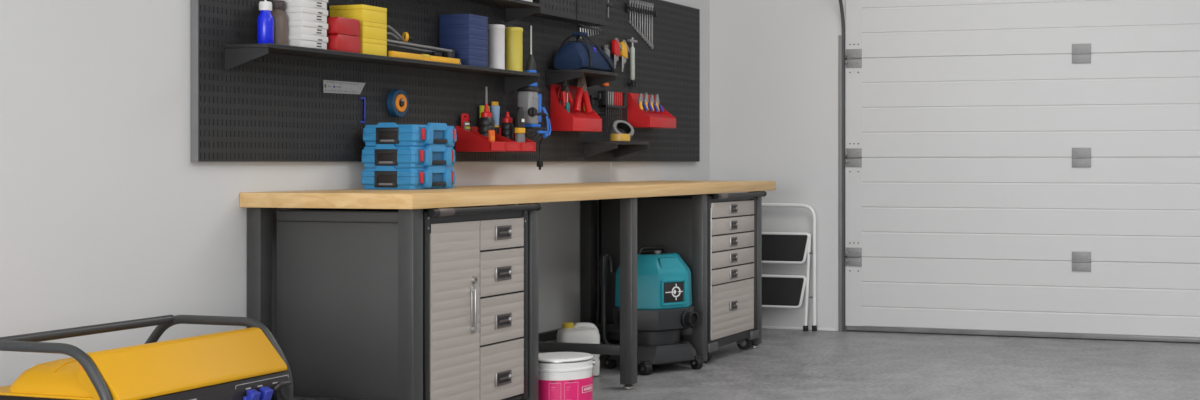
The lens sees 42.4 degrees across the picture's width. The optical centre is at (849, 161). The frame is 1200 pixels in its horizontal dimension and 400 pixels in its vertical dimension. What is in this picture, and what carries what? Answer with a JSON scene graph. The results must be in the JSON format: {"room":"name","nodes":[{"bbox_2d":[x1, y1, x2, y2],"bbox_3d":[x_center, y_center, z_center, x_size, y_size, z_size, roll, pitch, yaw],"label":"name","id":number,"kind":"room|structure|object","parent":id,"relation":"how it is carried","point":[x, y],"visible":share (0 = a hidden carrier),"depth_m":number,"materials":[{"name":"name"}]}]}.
{"room":"garage","nodes":[
{"label":"garage","id":0,"kind":"room"},
{"bbox_2d":[0,0,709,386],"bbox_3d":[-2.564,-0.500,3.922,0.100,3.000,11.330,0,0,18],"label":"wall","id":1,"kind":"structure","parent":0,"point":[106,215],"depth_m":4.73,"materials":[{"name":"paint"}]},
{"bbox_2d":[190,0,699,161],"bbox_3d":[-1.532,-0.451,6.962,0.030,0.902,4.166,0,0,18],"label":"pegboard","id":2,"kind":"object","parent":1,"relation":"attached to","point":[271,107],"visible":0.61,"depth_m":6.07,"materials":[{"name":"black metal"}]},
{"bbox_2d":[323,80,364,93],"bbox_3d":[-1.908,-0.279,5.704,0.014,0.048,0.255,0,0,18],"label":"saw blade","id":3,"kind":"object","parent":2,"relation":"hanging from","point":[329,86],"visible":1,"depth_m":5.69,"materials":[{"name":"metal"}]},
{"bbox_2d":[360,97,365,122],"bbox_3d":[-1.877,-0.198,5.815,0.007,0.100,0.030,0,0,18],"label":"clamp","id":4,"kind":"object","parent":2,"relation":"attached to","point":[363,98],"visible":1,"depth_m":5.82,"materials":[{"name":"blue metal"}]},
{"bbox_2d":[224,43,539,93],"bbox_3d":[-1.751,-0.351,5.933,0.176,0.090,1.824,0,0,18],"label":"shelf","id":5,"kind":"object","parent":2,"relation":"attached to","point":[235,54],"visible":1,"depth_m":5.64,"materials":[{"name":"black metal"}]},
{"bbox_2d":[257,0,273,43],"bbox_3d":[-1.990,-0.491,5.140,0.053,0.190,0.053,0,0,18],"label":"bottle","id":6,"kind":"object","parent":5,"relation":"on","point":[265,21],"visible":0.85,"depth_m":5.12,"materials":[{"name":"blue plastic"}]},
{"bbox_2d":[269,0,287,44],"bbox_3d":[-1.989,-0.477,5.240,0.072,0.162,0.072,0,0,18],"label":"bottle","id":7,"kind":"object","parent":5,"relation":"on","point":[280,18],"visible":0.58,"depth_m":5.21,"materials":[{"name":"brown plastic"}]},
{"bbox_2d":[288,34,327,49],"bbox_3d":[-1.942,-0.420,5.333,0.131,0.047,0.143,0,0,18],"label":"box","id":8,"kind":"object","parent":5,"relation":"on","point":[302,40],"visible":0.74,"depth_m":5.28,"materials":[{"name":"white plastic"}]},
{"bbox_2d":[288,20,327,36],"bbox_3d":[-1.942,-0.468,5.333,0.131,0.047,0.143,0,0,18],"label":"box","id":9,"kind":"object","parent":8,"relation":"on","point":[297,26],"visible":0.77,"depth_m":5.28,"materials":[{"name":"white plastic"}]},
{"bbox_2d":[284,7,327,22],"bbox_3d":[-1.942,-0.515,5.333,0.131,0.047,0.143,0,0,18],"label":"box","id":10,"kind":"object","parent":9,"relation":"on","point":[292,13],"visible":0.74,"depth_m":5.27,"materials":[{"name":"white plastic"}]},
{"bbox_2d":[282,0,327,9],"bbox_3d":[-1.942,-0.563,5.333,0.131,0.047,0.143,0,0,18],"label":"box","id":11,"kind":"object","parent":10,"relation":"on","point":[317,4],"visible":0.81,"depth_m":5.28,"materials":[{"name":"white plastic"}]},
{"bbox_2d":[327,34,360,52],"bbox_3d":[-1.861,-0.427,5.485,0.096,0.062,0.144,0,0,18],"label":"container","id":12,"kind":"object","parent":5,"relation":"on","point":[337,42],"visible":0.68,"depth_m":5.44,"materials":[{"name":"red plastic"}]},
{"bbox_2d":[326,17,359,35],"bbox_3d":[-1.862,-0.489,5.484,0.096,0.062,0.142,0,0,18],"label":"container","id":13,"kind":"object","parent":12,"relation":"on","point":[336,25],"visible":0.66,"depth_m":5.44,"materials":[{"name":"red plastic"}]},
{"bbox_2d":[359,38,386,55],"bbox_3d":[-1.844,-0.427,5.663,0.146,0.061,0.150,0,0,18],"label":"box","id":14,"kind":"object","parent":5,"relation":"on","point":[368,46],"visible":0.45,"depth_m":5.63,"materials":[{"name":"yellow plastic"}]},
{"bbox_2d":[357,21,386,40],"bbox_3d":[-1.844,-0.488,5.663,0.146,0.061,0.150,0,0,18],"label":"box","id":15,"kind":"object","parent":14,"relation":"on","point":[370,30],"visible":0.45,"depth_m":5.63,"materials":[{"name":"yellow plastic"}]},
{"bbox_2d":[329,4,386,23],"bbox_3d":[-1.844,-0.550,5.663,0.146,0.061,0.150,0,0,18],"label":"box","id":16,"kind":"object","parent":15,"relation":"on","point":[361,12],"visible":0.87,"depth_m":5.60,"materials":[{"name":"yellow plastic"}]},
{"bbox_2d":[387,25,454,57],"bbox_3d":[-1.731,-0.462,5.979,0.062,0.132,0.518,0,0,18],"label":"gun","id":17,"kind":"object","parent":5,"relation":"on","point":[449,53],"visible":0.68,"depth_m":5.96,"materials":[{"name":"metal"}]},
{"bbox_2d":[388,51,460,64],"bbox_3d":[-1.673,-0.410,5.963,0.024,0.028,0.473,0,0,18],"label":"spirit level","id":18,"kind":"object","parent":5,"relation":"on","point":[426,57],"visible":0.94,"depth_m":5.94,"materials":[{"name":"yellow plastic"}]},
{"bbox_2d":[455,56,487,67],"bbox_3d":[-1.626,-0.418,6.357,0.144,0.043,0.146,0,0,18],"label":"box","id":19,"kind":"object","parent":5,"relation":"on","point":[465,60],"visible":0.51,"depth_m":6.30,"materials":[{"name":"blue plastic"}]},
{"bbox_2d":[439,45,487,57],"bbox_3d":[-1.626,-0.461,6.357,0.144,0.043,0.146,0,0,18],"label":"box","id":20,"kind":"object","parent":19,"relation":"on","point":[462,50],"visible":0.79,"depth_m":6.29,"materials":[{"name":"blue plastic"}]},
{"bbox_2d":[439,35,487,47],"bbox_3d":[-1.626,-0.505,6.357,0.144,0.043,0.146,0,0,18],"label":"box","id":21,"kind":"object","parent":20,"relation":"on","point":[446,40],"visible":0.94,"depth_m":6.30,"materials":[{"name":"blue plastic"}]},
{"bbox_2d":[439,24,487,36],"bbox_3d":[-1.626,-0.548,6.357,0.144,0.043,0.146,0,0,18],"label":"box","id":22,"kind":"object","parent":21,"relation":"on","point":[464,29],"visible":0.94,"depth_m":6.30,"materials":[{"name":"blue plastic"}]},
{"bbox_2d":[439,14,487,26],"bbox_3d":[-1.626,-0.592,6.357,0.144,0.043,0.146,0,0,18],"label":"box","id":23,"kind":"object","parent":22,"relation":"on","point":[451,19],"visible":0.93,"depth_m":6.29,"materials":[{"name":"blue plastic"}]},
{"bbox_2d":[488,24,504,68],"bbox_3d":[-1.546,-0.496,6.592,0.078,0.200,0.078,0,0,18],"label":"canister","id":24,"kind":"object","parent":5,"relation":"on","point":[496,32],"visible":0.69,"depth_m":6.56,"materials":[{"name":"white plastic"}]},
{"bbox_2d":[505,27,522,70],"bbox_3d":[-1.502,-0.496,6.729,0.089,0.200,0.089,0,0,18],"label":"canister","id":25,"kind":"object","parent":5,"relation":"on","point":[513,35],"visible":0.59,"depth_m":6.69,"materials":[{"name":"yellow plastic"}]},
{"bbox_2d":[526,26,536,72],"bbox_3d":[-1.427,-0.502,6.758,0.048,0.212,0.048,0,0,18],"label":"bottle","id":26,"kind":"object","parent":5,"relation":"on","point":[530,65],"visible":0.88,"depth_m":6.75,"materials":[{"name":"black plastic"}]},
{"bbox_2d":[387,89,408,116],"bbox_3d":[-1.797,-0.233,6.013,0.041,0.110,0.110,0,0,18],"label":"wheel","id":27,"kind":"object","parent":2,"relation":"hanging from","point":[397,99],"visible":1,"depth_m":5.99,"materials":[{"name":"blue plastic"}]},
{"bbox_2d":[455,126,535,151],"bbox_3d":[-1.543,-0.098,6.596,0.172,0.109,0.385,0,0,18],"label":"tray","id":28,"kind":"object","parent":2,"relation":"attached to","point":[472,141],"depth_m":6.43,"materials":[{"name":"red plastic"}]},
{"bbox_2d":[461,113,469,131],"bbox_3d":[-1.645,-0.127,6.476,0.016,0.158,0.056,0,0,18],"label":"blister pack","id":29,"kind":"object","parent":28,"relation":"in","point":[465,124],"visible":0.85,"depth_m":6.46},
{"bbox_2d":[480,105,489,116],"bbox_3d":[-1.603,-0.147,6.630,0.017,0.198,0.062,0,0,18],"label":"pack","id":30,"kind":"object","parent":28,"relation":"in","point":[481,106],"visible":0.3,"depth_m":6.60},
{"bbox_2d":[478,87,494,136],"bbox_3d":[-1.576,-0.186,6.546,0.069,0.277,0.069,0,0,18],"label":"glue bottle","id":31,"kind":"object","parent":28,"relation":"on","point":[486,122],"visible":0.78,"depth_m":6.52,"materials":[{"name":"black plastic"}]},
{"bbox_2d":[490,101,499,133],"bbox_3d":[-1.573,-0.157,6.693,0.044,0.218,0.042,0,0,18],"label":"tube","id":32,"kind":"object","parent":28,"relation":"in","point":[494,109],"visible":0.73,"depth_m":6.68,"materials":[{"name":"blue plastic"}]},
{"bbox_2d":[501,112,513,140],"bbox_3d":[-1.526,-0.135,6.725,0.055,0.174,0.055,0,0,18],"label":"glue bottle","id":33,"kind":"object","parent":28,"relation":"on","point":[507,128],"visible":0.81,"depth_m":6.71,"materials":[{"name":"black plastic"}]},
{"bbox_2d":[515,107,524,141],"bbox_3d":[-1.464,-0.145,6.702,0.022,0.196,0.074,0,0,18],"label":"flashlight","id":34,"kind":"object","parent":28,"relation":"on","point":[519,113],"visible":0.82,"depth_m":6.68,"materials":[{"name":"metal"}]},
{"bbox_2d":[464,0,541,22],"bbox_3d":[-1.667,-0.668,6.192,0.180,0.079,1.300,0,0,18],"label":"shelf","id":35,"kind":"object","parent":2,"relation":"attached to","point":[515,9],"visible":1,"depth_m":6.76,"materials":[{"name":"black metal"}]},
{"bbox_2d":[509,82,550,169],"bbox_3d":[-1.454,-0.168,6.915,0.149,0.412,0.192,0,0,18],"label":"power tool","id":36,"kind":"object","parent":2,"relation":"hanging from","point":[529,99],"visible":0.88,"depth_m":6.86,"materials":[{"name":"grey plastic"}]},
{"bbox_2d":[530,0,575,19],"bbox_3d":[-1.419,-0.800,7.100,0.105,0.239,0.352,0,0,18],"label":"pocket","id":37,"kind":"object","parent":2,"relation":"attached to","point":[550,9],"visible":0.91,"depth_m":7.09,"materials":[{"name":"grey metal"}]},
{"bbox_2d":[550,84,601,131],"bbox_3d":[-1.331,-0.260,7.349,0.122,0.224,0.300,0,0,18],"label":"bin","id":38,"kind":"object","parent":2,"relation":"attached to","point":[561,119],"visible":0.78,"depth_m":7.22,"materials":[{"name":"red plastic"}]},
{"bbox_2d":[557,87,561,103],"bbox_3d":[-1.400,-0.303,7.284,0.012,0.116,0.045,0,0,18],"label":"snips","id":39,"kind":"object","parent":38,"relation":"in","point":[559,88],"visible":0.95,"depth_m":7.28,"materials":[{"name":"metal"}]},
{"bbox_2d":[561,81,572,106],"bbox_3d":[-1.360,-0.323,7.261,0.025,0.124,0.094,0,0,18],"label":"pliers","id":40,"kind":"object","parent":38,"relation":"in","point":[564,87],"visible":1,"depth_m":7.23,"materials":[{"name":"red plastic"}]},
{"bbox_2d":[565,93,569,112],"bbox_3d":[-1.353,-0.279,7.233,0.024,0.102,0.024,0,0,18],"label":"screwdriver","id":41,"kind":"object","parent":38,"relation":"in","point":[567,105],"visible":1,"depth_m":7.23,"materials":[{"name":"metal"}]},
{"bbox_2d":[574,76,591,112],"bbox_3d":[-1.306,-0.330,7.372,0.038,0.180,0.153,0,0,18],"label":"pliers","id":42,"kind":"object","parent":38,"relation":"on","point":[581,92],"visible":0.99,"depth_m":7.36,"materials":[{"name":"red plastic"}]},
{"bbox_2d":[570,109,598,118],"bbox_3d":[-1.330,-0.233,7.349,0.112,0.054,0.292,0,0,18],"label":"tray","id":43,"kind":"object","parent":38,"relation":"on","point":[582,114],"depth_m":7.38,"materials":[{"name":"red plastic"}]},
{"bbox_2d":[545,69,616,87],"bbox_3d":[-1.299,-0.399,7.318,0.202,0.077,0.360,0,0,18],"label":"shelf","id":44,"kind":"object","parent":2,"relation":"attached to","point":[551,76],"visible":0.99,"depth_m":7.17,"materials":[{"name":"black metal"}]},
{"bbox_2d":[554,32,616,72],"bbox_3d":[-1.285,-0.529,7.314,0.196,0.184,0.340,0,0,18],"label":"duffel bag","id":45,"kind":"object","parent":44,"relation":"on","point":[578,54],"visible":0.94,"depth_m":7.17,"materials":[{"name":"blue fabric"}]},
{"bbox_2d":[558,0,606,25],"bbox_3d":[-1.315,-0.800,7.427,0.105,0.239,0.313,0,0,18],"label":"pocket","id":46,"kind":"object","parent":2,"relation":"attached to","point":[588,12],"visible":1,"depth_m":7.41,"materials":[{"name":"grey metal"}]},
{"bbox_2d":[578,25,601,30],"bbox_3d":[-1.307,-0.671,7.599,0.016,0.012,0.230,0,0,18],"label":"key holder","id":47,"kind":"object","parent":2,"relation":"attached to","point":[579,26],"visible":1,"depth_m":7.58,"materials":[{"name":"black plastic"}]},
{"bbox_2d":[590,93,600,103],"bbox_3d":[-1.282,-0.318,7.622,0.050,0.055,0.040,0,0,18],"label":"hook","id":48,"kind":"object","parent":2,"relation":"attached to","point":[593,98],"visible":0.98,"depth_m":7.61,"materials":[{"name":"black plastic"}]},
{"bbox_2d":[603,45,609,56],"bbox_3d":[-1.253,-0.558,7.760,0.025,0.084,0.050,0,0,18],"label":"multitool","id":49,"kind":"object","parent":2,"relation":"hanging from","point":[606,50],"visible":0.7,"depth_m":7.75,"materials":[{"name":"grey metal"}]},
{"bbox_2d":[595,91,626,114],"bbox_3d":[-1.239,-0.302,7.766,0.046,0.119,0.340,0,0,18],"label":"rack","id":50,"kind":"object","parent":2,"relation":"attached to","point":[603,102],"visible":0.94,"depth_m":7.73,"materials":[{"name":"black plastic"}]},
{"bbox_2d":[608,91,608,132],"bbox_3d":[-1.239,-0.255,7.750,0.007,0.212,0.007,0,0,18],"label":"screwdriver","id":51,"kind":"object","parent":50,"relation":"in","point":[608,91],"visible":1,"depth_m":7.75,"materials":[{"name":"metal"}]},
{"bbox_2d":[610,92,610,132],"bbox_3d":[-1.232,-0.254,7.772,0.007,0.212,0.007,0,0,18],"label":"screwdriver","id":52,"kind":"object","parent":50,"relation":"in","point":[610,92],"visible":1,"depth_m":7.77,"materials":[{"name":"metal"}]},
{"bbox_2d":[612,92,613,124],"bbox_3d":[-1.224,-0.254,7.796,0.007,0.214,0.007,0,0,18],"label":"screwdriver","id":53,"kind":"object","parent":50,"relation":"in","point":[612,92],"visible":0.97,"depth_m":7.79,"materials":[{"name":"metal"}]},
{"bbox_2d":[614,92,615,121],"bbox_3d":[-1.217,-0.253,7.819,0.012,0.214,0.012,0,0,18],"label":"screwdriver","id":54,"kind":"object","parent":50,"relation":"in","point":[614,92],"visible":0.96,"depth_m":7.82,"materials":[{"name":"red plastic"}]},
{"bbox_2d":[616,92,617,120],"bbox_3d":[-1.210,-0.253,7.842,0.012,0.216,0.012,0,0,18],"label":"screwdriver","id":55,"kind":"object","parent":50,"relation":"in","point":[616,92],"visible":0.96,"depth_m":7.84,"materials":[{"name":"red plastic"}]},
{"bbox_2d":[618,92,619,130],"bbox_3d":[-1.202,-0.252,7.865,0.012,0.216,0.012,0,0,18],"label":"screwdriver","id":56,"kind":"object","parent":50,"relation":"in","point":[618,92],"visible":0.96,"depth_m":7.86,"materials":[{"name":"red plastic"}]},
{"bbox_2d":[620,93,621,131],"bbox_3d":[-1.195,-0.252,7.888,0.012,0.218,0.012,0,0,18],"label":"screwdriver","id":57,"kind":"object","parent":50,"relation":"in","point":[620,93],"visible":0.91,"depth_m":7.88,"materials":[{"name":"red plastic"}]},
{"bbox_2d":[583,141,648,157],"bbox_3d":[-1.188,-0.060,7.690,0.188,0.085,0.365,0,0,18],"label":"shelf","id":58,"kind":"object","parent":2,"relation":"attached to","point":[590,148],"visible":1,"depth_m":7.54,"materials":[{"name":"black metal"}]},
{"bbox_2d":[610,134,629,140],"bbox_3d":[-1.162,-0.121,7.637,0.100,0.037,0.100,0,0,18],"label":"tape roll","id":59,"kind":"object","parent":58,"relation":"on","point":[613,137],"visible":0.82,"depth_m":7.59,"materials":[{"name":"gold plastic"}]},
{"bbox_2d":[610,120,633,138],"bbox_3d":[-1.169,-0.158,7.749,0.116,0.112,0.105,0,0,-38],"label":"tape roll","id":60,"kind":"object","parent":58,"relation":"on","point":[621,124],"visible":0.73,"depth_m":7.75,"materials":[{"name":"grey plastic"}]},
{"bbox_2d":[611,38,621,67],"bbox_3d":[-1.214,-0.565,7.872,0.031,0.159,0.095,0,0,18],"label":"saw","id":61,"kind":"object","parent":2,"relation":"hanging from","point":[616,47],"visible":0.99,"depth_m":7.84,"materials":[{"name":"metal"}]},
{"bbox_2d":[620,40,629,71],"bbox_3d":[-1.187,-0.557,7.958,0.031,0.167,0.095,0,0,18],"label":"saw","id":62,"kind":"object","parent":2,"relation":"hanging from","point":[625,49],"visible":1,"depth_m":7.93,"materials":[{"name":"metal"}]},
{"bbox_2d":[627,37,637,86],"bbox_3d":[-1.160,-0.528,8.035,0.033,0.264,0.096,0,0,18],"label":"wrench","id":63,"kind":"object","parent":2,"relation":"hanging from","point":[632,49],"visible":1,"depth_m":8.02,"materials":[{"name":"metal"}]},
{"bbox_2d":[625,3,657,16],"bbox_3d":[-1.123,-0.814,8.167,0.024,0.048,0.370,0,0,18],"label":"rack","id":64,"kind":"object","parent":2,"relation":"attached to","point":[628,7],"visible":1,"depth_m":8.11,"materials":[{"name":"black plastic"}]},
{"bbox_2d":[629,0,630,23],"bbox_3d":[-1.171,-0.802,8.041,0.008,0.136,0.018,0,0,18],"label":"wrench","id":65,"kind":"object","parent":64,"relation":"hanging from","point":[629,0],"visible":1,"depth_m":8.04,"materials":[{"name":"metal"}]},
{"bbox_2d":[631,0,633,26],"bbox_3d":[-1.162,-0.795,8.070,0.008,0.149,0.019,0,0,18],"label":"wrench","id":66,"kind":"object","parent":64,"relation":"hanging from","point":[632,1],"visible":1,"depth_m":8.07,"materials":[{"name":"metal"}]},
{"bbox_2d":[634,0,635,29],"bbox_3d":[-1.153,-0.789,8.099,0.008,0.162,0.020,0,0,18],"label":"wrench","id":67,"kind":"object","parent":64,"relation":"hanging from","point":[634,0],"visible":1,"depth_m":8.10,"materials":[{"name":"metal"}]},
{"bbox_2d":[636,0,638,31],"bbox_3d":[-1.144,-0.783,8.128,0.008,0.175,0.021,0,0,18],"label":"wrench","id":68,"kind":"object","parent":64,"relation":"hanging from","point":[637,1],"visible":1,"depth_m":8.12,"materials":[{"name":"metal"}]},
{"bbox_2d":[639,0,640,34],"bbox_3d":[-1.135,-0.776,8.157,0.008,0.187,0.022,0,0,18],"label":"wrench","id":69,"kind":"object","parent":64,"relation":"hanging from","point":[639,0],"visible":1,"depth_m":8.15,"materials":[{"name":"metal"}]},
{"bbox_2d":[641,1,643,37],"bbox_3d":[-1.125,-0.770,8.186,0.008,0.200,0.023,0,0,18],"label":"wrench","id":70,"kind":"object","parent":64,"relation":"hanging from","point":[642,2],"visible":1,"depth_m":8.18,"materials":[{"name":"metal"}]},
{"bbox_2d":[643,1,645,40],"bbox_3d":[-1.116,-0.764,8.215,0.008,0.213,0.024,0,0,18],"label":"wrench","id":71,"kind":"object","parent":64,"relation":"hanging from","point":[644,38],"visible":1,"depth_m":8.21,"materials":[{"name":"metal"}]},
{"bbox_2d":[646,2,648,43],"bbox_3d":[-1.107,-0.757,8.245,0.008,0.226,0.025,0,0,18],"label":"wrench","id":72,"kind":"object","parent":64,"relation":"hanging from","point":[647,3],"visible":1,"depth_m":8.24,"materials":[{"name":"metal"}]},
{"bbox_2d":[648,3,650,45],"bbox_3d":[-1.098,-0.751,8.274,0.008,0.238,0.026,0,0,18],"label":"wrench","id":73,"kind":"object","parent":64,"relation":"hanging from","point":[649,43],"visible":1,"depth_m":8.27,"materials":[{"name":"metal"}]},
{"bbox_2d":[650,3,653,48],"bbox_3d":[-1.089,-0.744,8.303,0.008,0.251,0.028,0,0,18],"label":"wrench","id":74,"kind":"object","parent":64,"relation":"hanging from","point":[652,5],"visible":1,"depth_m":8.30,"materials":[{"name":"metal"}]},
{"bbox_2d":[627,93,675,127],"bbox_3d":[-1.069,-0.275,8.154,0.134,0.183,0.333,0,0,18],"label":"bin","id":75,"kind":"object","parent":2,"relation":"attached to","point":[638,118],"visible":0.88,"depth_m":8.02,"materials":[{"name":"red plastic"}]},
{"bbox_2d":[638,93,647,110],"bbox_3d":[-1.106,-0.317,8.044,0.039,0.095,0.076,0,0,18],"label":"pliers","id":76,"kind":"object","parent":75,"relation":"in","point":[641,103],"visible":1,"depth_m":8.04,"materials":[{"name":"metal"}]},
{"bbox_2d":[643,93,652,110],"bbox_3d":[-1.086,-0.319,8.108,0.039,0.100,0.076,0,0,18],"label":"pliers","id":77,"kind":"object","parent":75,"relation":"in","point":[645,100],"visible":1,"depth_m":8.10,"materials":[{"name":"metal"}]},
{"bbox_2d":[649,94,658,111],"bbox_3d":[-1.065,-0.317,8.175,0.039,0.095,0.076,0,0,18],"label":"pliers","id":78,"kind":"object","parent":75,"relation":"in","point":[651,99],"visible":1,"depth_m":8.17,"materials":[{"name":"metal"}]},
{"bbox_2d":[643,109,672,117],"bbox_3d":[-1.068,-0.260,8.154,0.124,0.054,0.325,0,0,18],"label":"tray","id":79,"kind":"object","parent":75,"relation":"on","point":[646,114],"depth_m":8.17,"materials":[{"name":"red plastic"}]},
{"bbox_2d":[654,94,663,111],"bbox_3d":[-1.044,-0.319,8.239,0.039,0.100,0.076,0,0,18],"label":"pliers","id":80,"kind":"object","parent":75,"relation":"in","point":[656,101],"visible":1,"depth_m":8.23,"materials":[{"name":"metal"}]},
{"bbox_3d":[-1.249,-0.808,7.761,0.030,0.015,0.075,0,0,18],"label":"holder","id":81,"kind":"object","parent":2,"relation":"attached to","visible":0},
{"bbox_2d":[607,0,608,17],"bbox_3d":[-1.247,-0.833,7.779,0.022,0.184,0.022,0,0,18],"label":"screwdriver","id":82,"kind":"object","parent":81,"relation":"hanging from","point":[607,0],"visible":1,"depth_m":7.78,"materials":[{"name":"metal"}]},
{"bbox_2d":[710,0,845,330],"bbox_3d":[2.214,-0.500,8.246,6.400,3.000,0.100,0,0,18],"label":"wall","id":83,"kind":"structure","parent":0,"point":[774,63],"depth_m":9.02,"materials":[{"name":"paint"}]},
{"bbox_2d":[762,326,834,330],"bbox_3d":[-0.470,0.993,9.039,0.800,0.014,0.008,0,0,18],"label":"baseboard","id":84,"kind":"structure","parent":83,"relation":"attached to","point":[766,327],"depth_m":8.99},
{"bbox_2d":[838,0,1199,343],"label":"door","id":85,"kind":"structure","parent":83,"relation":"in","point":[1007,168],"depth_m":8.59,"materials":[{"name":"paint"}]},
{"bbox_2d":[592,328,1199,399],"bbox_3d":[0.534,1.050,2.941,6.600,0.100,11.330,0,0,18],"label":"floor","id":86,"kind":"structure","parent":0,"point":[788,364],"depth_m":7.23,"materials":[{"name":"concrete"}]},
{"bbox_2d":[0,315,292,399],"bbox_3d":[-1.976,0.728,4.141,0.604,0.544,0.711,0,0,18],"label":"generator","id":87,"kind":"object","parent":86,"relation":"on","point":[249,363],"visible":1,"depth_m":4.01,"materials":[{"name":"yellow metal"}]},
{"bbox_2d":[191,375,288,399],"bbox_3d":[-1.702,0.647,4.117,0.001,0.062,0.522,0,0,18],"label":"control panel","id":88,"kind":"object","parent":87,"relation":"attached to","point":[239,388],"depth_m":4.18,"materials":[{"name":"black plastic"}]},
{"bbox_2d":[243,389,260,399],"bbox_3d":[-1.660,0.672,4.194,0.034,0.076,0.040,0,0,18],"label":"socket","id":89,"kind":"object","parent":87,"relation":"attached to","point":[248,394],"depth_m":4.19,"materials":[{"name":"blue plastic"}]},
{"bbox_2d":[259,386,273,399],"bbox_3d":[-1.644,0.672,4.245,0.034,0.076,0.040,0,0,18],"label":"socket","id":90,"kind":"object","parent":87,"relation":"attached to","point":[266,392],"depth_m":4.23,"materials":[{"name":"blue plastic"}]},
{"bbox_2d":[277,203,541,399],"bbox_3d":[-1.593,0.579,5.538,0.631,0.842,0.736,0,0,18],"label":"base cabinet","id":91,"kind":"object","parent":86,"relation":"on","point":[337,269],"visible":0.98,"depth_m":5.24,"materials":[{"name":"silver metal"}]},
{"bbox_2d":[240,180,775,399],"bbox_3d":[-1.255,0.553,6.743,0.688,0.894,3.450,0,0,18],"label":"workbench","id":92,"kind":"object","parent":86,"relation":"on","point":[410,204],"visible":0.55,"depth_m":5.80,"materials":[{"name":"brown wood"}]},
{"bbox_2d":[361,166,454,189],"bbox_3d":[-1.704,0.061,5.854,0.256,0.090,0.303,0,0,18],"label":"tool case","id":93,"kind":"object","parent":92,"relation":"on","point":[380,177],"visible":1,"depth_m":5.73,"materials":[{"name":"blue plastic"}]},
{"bbox_2d":[361,144,454,167],"bbox_3d":[-1.704,-0.022,5.855,0.256,0.090,0.303,0,0,18],"label":"tool case","id":94,"kind":"object","parent":93,"relation":"on","point":[381,154],"visible":1,"depth_m":5.73,"materials":[{"name":"blue plastic"}]},
{"bbox_2d":[363,123,456,146],"bbox_3d":[-1.701,-0.104,5.862,0.256,0.090,0.303,0,0,18],"label":"tool case","id":95,"kind":"object","parent":94,"relation":"on","point":[381,133],"visible":1,"depth_m":5.74,"materials":[{"name":"blue plastic"}]},
{"bbox_2d":[240,180,775,208],"bbox_3d":[-1.255,0.132,6.743,0.688,0.052,3.450,0,0,18],"label":"countertop","id":96,"kind":"structure","parent":92,"relation":"on","point":[457,196],"depth_m":5.54,"materials":[{"name":"brown wood"}]},
{"bbox_2d":[539,352,594,399],"bbox_3d":[-1.163,0.888,6.074,0.262,0.224,0.262,0,0,18],"label":"pail","id":97,"kind":"object","parent":86,"relation":"on","point":[562,375],"visible":0.84,"depth_m":5.96,"materials":[{"name":"plastic"}]},
{"bbox_2d":[551,381,591,399],"bbox_3d":[-1.097,0.913,5.988,0.191,0.094,0.045,0,0,-38],"label":"print","id":98,"kind":"object","parent":97,"relation":"attached to","point":[560,390],"depth_m":5.96},
{"bbox_2d":[557,322,599,376],"bbox_3d":[-1.266,0.874,7.041,0.191,0.252,0.148,0,0,-22],"label":"jerry can","id":99,"kind":"object","parent":86,"relation":"on","point":[580,332],"visible":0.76,"depth_m":6.99,"materials":[{"name":"white plastic"}]},
{"bbox_2d":[600,245,702,374],"bbox_3d":[-0.952,0.704,7.260,0.398,0.592,0.397,0,0,-42],"label":"shop vacuum","id":100,"kind":"object","parent":86,"relation":"on","point":[665,308],"visible":0.9,"depth_m":7.17,"materials":[{"name":"plastic"}]},
{"bbox_2d":[599,191,766,362],"bbox_3d":[-0.857,0.579,7.863,0.631,0.842,0.724,0,0,18],"label":"base cabinet","id":101,"kind":"object","parent":86,"relation":"on","point":[666,221],"visible":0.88,"depth_m":7.59,"materials":[{"name":"black metal"}]},
{"bbox_2d":[762,203,816,331],"bbox_3d":[-0.434,0.624,8.969,0.486,0.752,0.059,0,0,18],"label":"step ladder","id":102,"kind":"object","parent":86,"relation":"on","point":[778,291],"visible":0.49,"depth_m":8.92,"materials":[{"name":"white metal"}]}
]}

